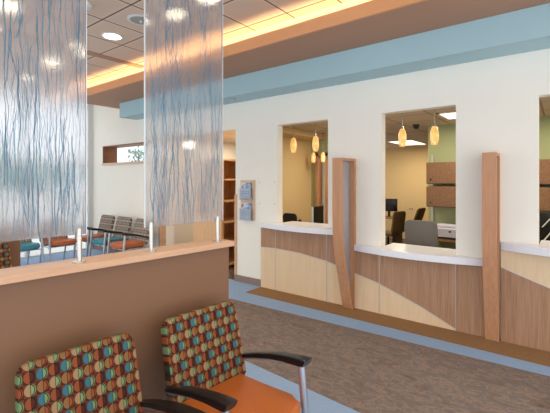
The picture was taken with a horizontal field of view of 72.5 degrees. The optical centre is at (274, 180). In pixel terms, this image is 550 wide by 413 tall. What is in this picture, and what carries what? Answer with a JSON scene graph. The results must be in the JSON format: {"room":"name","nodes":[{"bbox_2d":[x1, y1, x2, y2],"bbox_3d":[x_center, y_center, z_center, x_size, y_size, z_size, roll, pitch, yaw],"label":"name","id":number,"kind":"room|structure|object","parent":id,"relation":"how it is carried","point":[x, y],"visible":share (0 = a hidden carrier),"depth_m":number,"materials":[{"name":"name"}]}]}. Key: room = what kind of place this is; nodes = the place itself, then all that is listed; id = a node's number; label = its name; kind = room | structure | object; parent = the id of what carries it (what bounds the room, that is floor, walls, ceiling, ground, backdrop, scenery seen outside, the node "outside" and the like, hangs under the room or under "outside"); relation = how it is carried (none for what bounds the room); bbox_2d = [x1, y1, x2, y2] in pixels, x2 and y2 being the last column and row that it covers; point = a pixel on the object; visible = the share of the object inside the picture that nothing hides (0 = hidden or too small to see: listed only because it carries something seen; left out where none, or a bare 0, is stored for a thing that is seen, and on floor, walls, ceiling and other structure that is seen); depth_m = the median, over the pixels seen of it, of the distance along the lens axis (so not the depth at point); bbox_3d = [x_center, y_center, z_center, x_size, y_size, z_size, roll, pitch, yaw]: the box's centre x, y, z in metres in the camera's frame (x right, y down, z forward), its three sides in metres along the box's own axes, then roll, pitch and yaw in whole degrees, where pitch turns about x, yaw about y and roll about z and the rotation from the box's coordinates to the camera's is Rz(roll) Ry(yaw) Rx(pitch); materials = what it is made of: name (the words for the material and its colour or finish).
{"room":"hospital interior","nodes":[
{"label":"hospital interior","id":0,"kind":"room"},
{"bbox_2d":[174,142,235,243],"bbox_3d":[-1.404,0.350,8.592,0.120,2.500,2.510,0,0,38],"label":"wall","id":1,"kind":"structure","parent":0,"point":[183,233],"depth_m":7.96,"materials":[{"name":"paint"}]},
{"bbox_2d":[87,0,371,87],"bbox_3d":[-2.377,-1.825,2.567,10.900,0.050,7.560,0,0,38],"label":"ceiling","id":2,"kind":"structure","parent":0,"point":[240,17],"depth_m":4.30,"materials":[{"name":"tile"}]},
{"bbox_2d":[0,0,86,263],"bbox_3d":[-1.311,-0.699,1.452,0.064,2.198,1.116,0,0,43],"label":"panel","id":3,"kind":"object","parent":2,"relation":"hanging from","point":[43,43],"visible":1,"depth_m":1.72,"materials":[{"name":"glass"}]},
{"bbox_2d":[87,1,92,10],"bbox_3d":[-1.940,-1.771,3.821,0.150,0.058,0.150,0,0,38],"label":"smoke detector","id":4,"kind":"object","parent":2,"relation":"attached to","point":[89,5],"visible":0.29,"depth_m":3.81,"materials":[{"name":"plastic"}]},
{"bbox_2d":[101,32,122,40],"bbox_3d":[-2.028,-1.793,4.672,0.256,0.014,0.256,0,0,38],"label":"recessed light","id":5,"kind":"object","parent":2,"relation":"in","point":[108,35],"visible":1,"depth_m":4.66,"materials":[{"name":"beige"}]},
{"bbox_2d":[87,50,143,67],"bbox_3d":[-4.122,-1.794,3.326,0.130,0.012,6.630,0,0,38],"label":"trim","id":6,"kind":"structure","parent":2,"relation":"attached to","point":[88,52],"depth_m":5.55,"materials":[{"name":"brown paint"}]},
{"bbox_2d":[127,14,143,25],"bbox_3d":[-1.505,-1.785,4.205,0.290,0.030,0.290,0,0,38],"label":"ceiling speaker","id":7,"kind":"object","parent":2,"relation":"attached to","point":[137,19],"visible":0.74,"depth_m":4.17},
{"bbox_2d":[130,16,143,24],"bbox_3d":[-1.505,-1.793,4.205,0.228,0.008,0.228,0,0,38],"label":"grille","id":8,"kind":"object","parent":7,"relation":"attached to","point":[137,20],"depth_m":4.20,"materials":[{"name":"grey metal"}]},
{"bbox_2d":[144,0,222,252],"bbox_3d":[-0.530,-0.699,2.289,0.064,2.198,0.554,0,0,43],"label":"panel","id":9,"kind":"object","parent":2,"relation":"hanging from","point":[183,39],"visible":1,"depth_m":2.27,"materials":[{"name":"glass"}]},
{"bbox_2d":[20,237,549,412],"bbox_3d":[-0.532,1.629,4.958,10.900,0.061,13.600,0,0,38],"label":"floor","id":10,"kind":"structure","parent":0,"point":[317,403],"depth_m":3.75,"materials":[{"name":"blue carpet"}]},
{"bbox_2d":[0,242,11,268],"bbox_3d":[-3.133,1.167,4.161,0.639,0.872,0.532,0,0,38],"label":"chair","id":11,"kind":"object","parent":10,"relation":"on","point":[5,256],"visible":0.23,"depth_m":4.45,"materials":[{"name":"fabric"}]},
{"bbox_2d":[7,240,19,266],"bbox_3d":[-4.005,1.085,3.681,0.160,1.030,2.615,0,0,38],"label":"wall","id":12,"kind":"structure","parent":10,"relation":"on","point":[14,245],"depth_m":4.63,"materials":[{"name":"laminate"}]},
{"bbox_2d":[20,238,43,264],"bbox_3d":[-4.548,1.167,6.693,0.645,0.872,0.578,0,0,38],"label":"chair","id":13,"kind":"object","parent":10,"relation":"on","point":[28,245],"visible":0.22,"depth_m":6.71,"materials":[{"name":"fabric"}]},
{"bbox_2d":[39,236,76,262],"bbox_3d":[-4.157,1.167,7.199,0.645,0.872,0.578,0,0,38],"label":"chair","id":14,"kind":"object","parent":10,"relation":"on","point":[60,241],"visible":0.34,"depth_m":7.05,"materials":[{"name":"fabric"}]},
{"bbox_2d":[73,215,114,258],"bbox_3d":[-3.713,1.167,7.727,0.578,0.872,0.645,0,0,38],"label":"chair","id":15,"kind":"object","parent":10,"relation":"on","point":[106,221],"visible":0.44,"depth_m":7.79,"materials":[{"name":"fabric"}]},
{"bbox_2d":[14,333,205,412],"bbox_3d":[-0.654,1.167,1.463,0.645,0.872,0.578,0,0,43],"label":"chair","id":16,"kind":"object","parent":10,"relation":"on","point":[101,375],"visible":1,"depth_m":1.63,"materials":[{"name":"fabric"}]},
{"bbox_2d":[89,216,131,255],"bbox_3d":[-3.206,1.167,7.336,0.578,0.872,0.645,0,0,38],"label":"chair","id":17,"kind":"object","parent":10,"relation":"on","point":[123,224],"visible":0.61,"depth_m":7.36,"materials":[{"name":"fabric"}]},
{"bbox_2d":[0,238,234,412],"bbox_3d":[-1.380,1.000,1.421,0.180,1.200,3.072,0,0,43],"label":"wall","id":18,"kind":"structure","parent":10,"relation":"on","point":[47,308],"depth_m":1.91,"materials":[{"name":"laminate"}]},
{"bbox_2d":[107,218,148,253],"bbox_3d":[-2.684,1.167,6.933,0.578,0.872,0.645,0,0,38],"label":"chair","id":19,"kind":"object","parent":10,"relation":"on","point":[140,235],"visible":0.82,"depth_m":6.90,"materials":[{"name":"fabric"}]},
{"bbox_2d":[193,158,235,264],"bbox_3d":[-0.952,0.605,7.218,0.754,1.990,0.954,0,0,38],"label":"bookcase","id":20,"kind":"object","parent":10,"relation":"on","point":[201,230],"visible":0.23,"depth_m":7.46,"materials":[{"name":"brown wood"}]},
{"bbox_2d":[161,301,311,412],"bbox_3d":[-0.217,1.167,1.949,0.645,0.872,0.578,0,0,43],"label":"chair","id":21,"kind":"object","parent":10,"relation":"on","point":[205,369],"visible":0.93,"depth_m":2.01,"materials":[{"name":"fabric"}]},
{"bbox_2d":[283,213,296,221],"bbox_3d":[0.380,1.077,6.540,0.520,1.044,0.538,0,0,38],"label":"chair","id":22,"kind":"object","parent":10,"relation":"on","point":[287,217],"visible":0.14,"depth_m":6.31,"materials":[{"name":"black fabric"}]},
{"bbox_2d":[229,298,549,412],"bbox_3d":[0.687,1.598,3.019,6.600,0.002,2.180,0,0,38],"label":"carpet","id":23,"kind":"object","parent":10,"relation":"on","point":[361,371],"visible":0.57,"depth_m":3.10,"materials":[{"name":"brown carpet"}]},
{"bbox_2d":[385,215,401,243],"bbox_3d":[2.623,1.232,9.186,0.830,0.735,0.650,0,0,38],"label":"desk","id":24,"kind":"object","parent":10,"relation":"on","point":[397,239],"visible":0.02,"depth_m":8.86,"materials":[{"name":"laminate"}]},
{"bbox_2d":[385,199,397,216],"bbox_3d":[2.719,0.650,8.934,0.380,0.430,0.150,0,0,18],"label":"computer monitor","id":25,"kind":"object","parent":24,"relation":"on","point":[390,204],"visible":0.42,"depth_m":8.90,"materials":[{"name":"black plastic"}]},
{"bbox_2d":[385,211,405,244],"bbox_3d":[2.423,1.120,8.008,0.520,0.957,0.566,0,0,-37],"label":"chair","id":26,"kind":"object","parent":10,"relation":"on","point":[398,220],"visible":0.58,"depth_m":7.81,"materials":[{"name":"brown fabric"}]},
{"bbox_2d":[246,287,549,366],"bbox_3d":[1.913,1.598,3.794,5.606,0.004,0.375,0,0,38],"label":"carpet border","id":27,"kind":"object","parent":10,"relation":"on","point":[533,355],"visible":1,"depth_m":4.04,"materials":[{"name":"brown carpet"}]},
{"bbox_2d":[261,228,341,304],"bbox_3d":[0.343,1.155,5.216,1.380,0.890,0.036,0,0,38],"label":"reception desk","id":28,"kind":"object","parent":27,"relation":"on","point":[297,263],"depth_m":5.20,"materials":[{"name":"brown wood"}]},
{"bbox_2d":[260,221,332,234],"bbox_3d":[0.410,0.662,5.323,1.405,0.075,0.551,0,0,38],"label":"countertop","id":29,"kind":"structure","parent":28,"relation":"on","point":[292,226],"depth_m":5.18,"materials":[{"name":"stone"}]},
{"bbox_2d":[332,158,355,308],"bbox_3d":[0.853,0.666,4.604,0.125,1.868,0.388,0,0,38],"label":"divider fin","id":30,"kind":"object","parent":27,"relation":"on","point":[343,169],"visible":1,"depth_m":4.59,"materials":[{"name":"brown wood"}]},
{"bbox_2d":[355,251,484,336],"bbox_3d":[1.577,1.244,4.264,1.438,0.712,0.036,0,0,38],"label":"reception desk","id":31,"kind":"object","parent":27,"relation":"on","point":[444,295],"depth_m":4.18,"materials":[{"name":"brown wood"}]},
{"bbox_2d":[354,243,482,265],"bbox_3d":[1.655,0.838,4.363,1.440,0.075,0.550,0,0,38],"label":"countertop","id":32,"kind":"structure","parent":31,"relation":"on","point":[397,250],"depth_m":4.21,"materials":[{"name":"stone"}]},
{"bbox_2d":[482,152,499,341],"bbox_3d":[2.131,0.666,3.696,0.122,1.868,0.265,0,0,38],"label":"divider fin","id":33,"kind":"object","parent":27,"relation":"on","point":[490,161],"visible":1,"depth_m":3.62,"materials":[{"name":"brown wood"}]},
{"bbox_2d":[501,250,549,351],"bbox_3d":[2.809,1.147,3.313,1.400,0.904,0.036,0,0,38],"label":"reception desk","id":34,"kind":"object","parent":27,"relation":"on","point":[525,278],"depth_m":3.60,"materials":[{"name":"brown wood"}]},
{"bbox_2d":[501,240,549,256],"bbox_3d":[2.874,0.652,3.397,1.400,0.075,0.590,0,0,38],"label":"countertop","id":35,"kind":"structure","parent":34,"relation":"on","point":[543,249],"depth_m":3.54,"materials":[{"name":"stone"}]},
{"bbox_2d":[403,207,425,231],"bbox_3d":[3.095,1.106,8.623,0.520,0.985,0.614,0,0,-42],"label":"chair","id":36,"kind":"object","parent":10,"relation":"on","point":[420,212],"visible":0.28,"depth_m":8.43,"materials":[{"name":"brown fabric"}]},
{"bbox_2d":[405,220,437,246],"bbox_3d":[2.004,1.057,5.028,0.520,1.084,0.548,0,0,38],"label":"chair","id":37,"kind":"object","parent":10,"relation":"on","point":[417,232],"visible":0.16,"depth_m":4.80,"materials":[{"name":"grey"}]},
{"bbox_2d":[438,238,539,243],"bbox_3d":[3.485,1.232,5.073,2.680,0.735,0.590,0,0,38],"label":"desk","id":38,"kind":"object","parent":10,"relation":"on","point":[443,240],"visible":0.02,"depth_m":5.46,"materials":[{"name":"laminate"}]},
{"bbox_2d":[437,223,455,239],"bbox_3d":[2.639,0.765,5.646,0.480,0.200,0.435,0,0,38],"label":"printer","id":39,"kind":"object","parent":38,"relation":"on","point":[445,230],"visible":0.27,"depth_m":5.52,"materials":[{"name":"plastic"}]},
{"bbox_2d":[540,213,549,241],"bbox_3d":[3.762,0.650,4.778,0.640,0.430,0.038,0,0,38],"label":"rack","id":40,"kind":"object","parent":38,"relation":"on","point":[544,217],"visible":0.7,"depth_m":4.93,"materials":[{"name":"black metal"}]},
{"bbox_3d":[0.879,1.240,5.985,0.920,0.720,0.650,0,0,38],"label":"desk","id":41,"kind":"object","parent":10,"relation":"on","visible":0},
{"bbox_2d":[311,206,322,222],"bbox_3d":[0.680,0.650,6.095,0.150,0.460,0.376,0,0,34],"label":"computer monitor","id":42,"kind":"object","parent":41,"relation":"on","point":[317,211],"visible":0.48,"depth_m":6.05,"materials":[{"name":"black plastic"}]},
{"bbox_2d":[282,137,324,223],"bbox_3d":[0.350,0.250,7.173,0.110,2.700,2.815,0,0,38],"label":"wall","id":43,"kind":"structure","parent":0,"point":[296,167],"depth_m":7.22,"materials":[{"name":"beige paint"}]},
{"bbox_2d":[311,134,327,206],"bbox_3d":[0.886,0.350,7.533,0.520,2.500,0.110,0,0,38],"label":"wall","id":44,"kind":"structure","parent":0,"point":[323,144],"depth_m":7.53,"materials":[{"name":"green paint"}]},
{"bbox_2d":[315,153,327,223],"bbox_3d":[0.968,0.530,7.450,0.290,2.140,0.180,0,0,38],"label":"door","id":45,"kind":"structure","parent":44,"relation":"in","point":[318,164],"depth_m":7.45,"materials":[{"name":"brown wood"}]},
{"bbox_2d":[93,48,549,339],"bbox_3d":[0.072,-0.100,5.660,10.800,3.400,0.330,0,0,38],"label":"wall","id":46,"kind":"structure","parent":0,"point":[495,100],"depth_m":4.55,"materials":[{"name":"paint"}]},
{"bbox_2d":[20,104,92,258],"bbox_3d":[-6.631,-0.100,5.827,0.120,3.400,7.595,0,0,38],"label":"window","id":47,"kind":"structure","parent":46,"relation":"in","point":[89,106],"depth_m":8.73,"materials":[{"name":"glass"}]},
{"bbox_2d":[93,245,122,252],"bbox_3d":[-3.275,1.550,8.025,2.610,0.100,0.014,0,0,38],"label":"baseboard","id":48,"kind":"structure","parent":46,"relation":"attached to","point":[97,247],"depth_m":8.43,"materials":[{"name":"plastic"}]},
{"bbox_2d":[102,142,143,164],"bbox_3d":[-3.072,-0.556,8.067,1.880,0.432,0.360,0,0,38],"label":"window","id":49,"kind":"structure","parent":46,"relation":"in","point":[109,152],"depth_m":8.51,"materials":[{"name":"brown wood"}]},
{"bbox_2d":[158,226,165,245],"bbox_3d":[-2.185,0.860,7.264,0.045,1.280,0.137,0,0,38],"label":"trim","id":50,"kind":"structure","parent":46,"relation":"attached to","point":[161,229],"depth_m":7.23,"materials":[{"name":"brown wood"}]},
{"bbox_2d":[234,194,236,274],"bbox_3d":[-0.586,0.860,6.034,0.050,1.280,0.142,0,0,38],"label":"trim","id":51,"kind":"structure","parent":46,"relation":"attached to","point":[235,195],"depth_m":5.98,"materials":[{"name":"brown wood"}]},
{"bbox_2d":[234,274,260,285],"bbox_3d":[-0.421,1.550,5.823,0.562,0.100,0.014,0,0,38],"label":"baseboard","id":52,"kind":"structure","parent":46,"relation":"attached to","point":[244,279],"depth_m":5.82,"materials":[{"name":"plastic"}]},
{"bbox_2d":[241,180,254,220],"bbox_3d":[-0.439,0.305,5.799,0.290,0.620,0.075,0,0,38],"label":"brochure rack","id":53,"kind":"object","parent":46,"relation":"attached to","point":[252,201],"visible":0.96,"depth_m":5.75,"materials":[{"name":"brown wood"}]},
{"bbox_2d":[240,209,250,219],"bbox_3d":[-0.458,0.522,5.782,0.210,0.165,0.012,0,0,38],"label":"leaflet","id":54,"kind":"object","parent":53,"relation":"in","point":[245,214],"visible":1,"depth_m":5.77,"materials":[{"name":"paper"}]},
{"bbox_2d":[240,188,250,198],"bbox_3d":[-0.458,0.207,5.782,0.210,0.165,0.012,0,0,38],"label":"leaflet","id":55,"kind":"object","parent":53,"relation":"in","point":[245,193],"visible":1,"depth_m":5.77,"materials":[{"name":"paper"}]},
{"bbox_2d":[241,203,250,208],"bbox_3d":[-0.445,0.477,5.799,0.190,0.255,0.022,0,0,38],"label":"brochure","id":56,"kind":"object","parent":53,"relation":"in","point":[243,205],"visible":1,"depth_m":5.79,"materials":[{"name":"white paper"}]},
{"bbox_2d":[241,183,250,188],"bbox_3d":[-0.445,0.163,5.799,0.190,0.255,0.022,0,0,38],"label":"brochure","id":57,"kind":"object","parent":53,"relation":"in","point":[243,185],"visible":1,"depth_m":5.78,"materials":[{"name":"white paper"}]},
{"bbox_2d":[87,0,549,108],"bbox_3d":[0.171,-1.536,4.699,9.470,0.028,1.070,0,0,38],"label":"soffit","id":58,"kind":"structure","parent":46,"relation":"attached to","point":[428,15],"depth_m":3.91,"materials":[{"name":"paint"}]},
{"bbox_2d":[87,0,425,108],"bbox_3d":[0.156,-1.585,4.696,9.490,0.130,1.094,0,0,38],"label":"fascia","id":59,"kind":"object","parent":58,"relation":"attached to","point":[374,7],"visible":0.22,"depth_m":3.92,"materials":[{"name":"paint"}]},
{"bbox_2d":[120,3,549,119],"bbox_3d":[0.589,-1.384,4.815,8.950,0.288,0.375,0,0,38],"label":"soffit","id":60,"kind":"structure","parent":46,"relation":"attached to","point":[528,29],"depth_m":4.05,"materials":[{"name":"paint"}]},
{"bbox_2d":[223,96,549,148],"bbox_3d":[2.844,-0.920,7.206,8.300,0.040,5.915,0,0,38],"label":"ceiling","id":61,"kind":"structure","parent":0,"point":[425,118],"depth_m":6.04,"materials":[{"name":"tile"}]},
{"bbox_2d":[290,125,296,152],"bbox_3d":[0.291,-0.669,5.902,0.102,0.462,0.102,0,0,38],"label":"pendant lamp","id":62,"kind":"object","parent":61,"relation":"hanging from","point":[293,145],"visible":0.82,"depth_m":5.87,"materials":[{"name":"glass"}]},
{"bbox_2d":[282,126,326,140],"bbox_3d":[0.280,-0.848,6.690,0.370,0.105,1.965,0,0,38],"label":"soffit","id":63,"kind":"structure","parent":61,"relation":"attached to","point":[286,131],"depth_m":6.79,"materials":[{"name":"beige paint"}]},
{"bbox_2d":[311,151,315,162],"bbox_3d":[0.743,-0.623,7.258,0.088,0.555,0.088,0,0,38],"label":"pendant lamp","id":64,"kind":"object","parent":61,"relation":"hanging from","point":[313,157],"visible":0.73,"depth_m":7.23,"materials":[{"name":"glass"}]},
{"bbox_2d":[312,122,318,151],"bbox_3d":[0.611,-0.669,5.654,0.102,0.462,0.102,0,0,38],"label":"pendant lamp","id":65,"kind":"object","parent":61,"relation":"hanging from","point":[315,143],"visible":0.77,"depth_m":5.62,"materials":[{"name":"glass"}]},
{"bbox_2d":[321,133,324,161],"bbox_3d":[0.910,-0.623,7.129,0.088,0.555,0.088,0,0,38],"label":"pendant lamp","id":66,"kind":"object","parent":61,"relation":"hanging from","point":[322,153],"visible":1,"depth_m":7.10,"materials":[{"name":"glass"}]},
{"bbox_2d":[398,113,406,146],"bbox_3d":[1.649,-0.669,4.854,0.102,0.462,0.102,0,0,38],"label":"pendant lamp","id":67,"kind":"object","parent":61,"relation":"hanging from","point":[402,137],"visible":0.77,"depth_m":4.82,"materials":[{"name":"glass"}]},
{"bbox_2d":[386,140,426,145],"bbox_3d":[3.163,-0.894,8.928,0.600,0.012,1.200,0,0,38],"label":"ceiling light","id":68,"kind":"object","parent":61,"relation":"attached to","point":[408,142],"depth_m":8.83,"materials":[{"name":"beige plastic"}]},
{"bbox_2d":[430,109,438,144],"bbox_3d":[1.961,-0.669,4.613,0.102,0.462,0.102,0,0,38],"label":"pendant lamp","id":69,"kind":"object","parent":61,"relation":"hanging from","point":[434,133],"visible":0.85,"depth_m":4.58,"materials":[{"name":"glass"}]},
{"bbox_2d":[436,111,455,119],"bbox_3d":[2.582,-0.894,5.081,0.600,0.012,0.600,0,0,38],"label":"ceiling light","id":70,"kind":"object","parent":61,"relation":"attached to","point":[447,115],"depth_m":5.14,"materials":[{"name":"beige plastic"}]},
{"bbox_2d":[440,113,455,118],"bbox_3d":[2.582,-0.895,5.081,0.540,0.006,0.540,0,0,38],"label":"light panel","id":71,"kind":"object","parent":70,"relation":"in","point":[445,115],"depth_m":5.15,"materials":[{"name":"white plastic"}]},
{"bbox_2d":[385,146,427,238],"bbox_3d":[4.502,0.300,9.599,8.600,2.600,0.100,0,0,38],"label":"wall","id":72,"kind":"structure","parent":0,"point":[405,168],"depth_m":10.24,"materials":[{"name":"beige paint"}]},
{"bbox_2d":[428,116,549,248],"bbox_3d":[4.061,0.350,5.083,3.780,2.500,0.110,0,0,38],"label":"wall","id":73,"kind":"structure","parent":0,"point":[445,150],"depth_m":6.00,"materials":[{"name":"paint"}]},
{"bbox_2d":[431,155,432,220],"bbox_3d":[2.577,0.365,6.143,0.025,1.570,0.025,0,0,38],"label":"wall rail","id":74,"kind":"object","parent":73,"relation":"attached to","point":[431,155],"visible":0.36,"depth_m":6.13,"materials":[{"name":"metal"}]},
{"bbox_2d":[426,162,455,183],"bbox_3d":[2.901,-0.113,5.671,1.095,0.335,0.375,0,0,38],"label":"cabinet","id":75,"kind":"object","parent":73,"relation":"attached to","point":[436,172],"visible":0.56,"depth_m":5.73,"materials":[{"name":"brown wood"}]},
{"bbox_2d":[426,186,455,207],"bbox_3d":[2.901,0.250,5.671,1.095,0.320,0.375,0,0,38],"label":"cabinet","id":76,"kind":"object","parent":73,"relation":"attached to","point":[436,196],"visible":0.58,"depth_m":5.73,"materials":[{"name":"brown wood"}]},
{"bbox_2d":[539,159,549,184],"bbox_3d":[3.806,-0.113,4.973,1.150,0.335,0.375,0,0,38],"label":"cabinet","id":77,"kind":"object","parent":73,"relation":"attached to","point":[544,164],"visible":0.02,"depth_m":4.95,"materials":[{"name":"brown wood"}]},
{"bbox_2d":[539,187,549,211],"bbox_3d":[3.806,0.250,4.973,1.150,0.320,0.375,0,0,38],"label":"cabinet","id":78,"kind":"object","parent":73,"relation":"attached to","point":[544,192],"visible":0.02,"depth_m":4.95,"materials":[{"name":"brown wood"}]},
{"label":"outside","id":79,"kind":"structure","parent":0,"visible":0},
{"bbox_2d":[20,234,84,256],"bbox_3d":[-27.275,1.785,21.045,51.100,0.130,80.000,0,0,38],"label":"ground","id":80,"kind":"structure","parent":79,"point":[46,250],"depth_m":9.47,"materials":[{"name":"white"}]},
{"bbox_2d":[128,146,143,161],"bbox_3d":[-5.296,0.123,14.596,0.826,3.202,0.910,0,0,-7],"label":"tree","id":81,"kind":"object","parent":80,"relation":"on","point":[140,154],"visible":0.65,"depth_m":14.47,"materials":[{"name":"green plant"}]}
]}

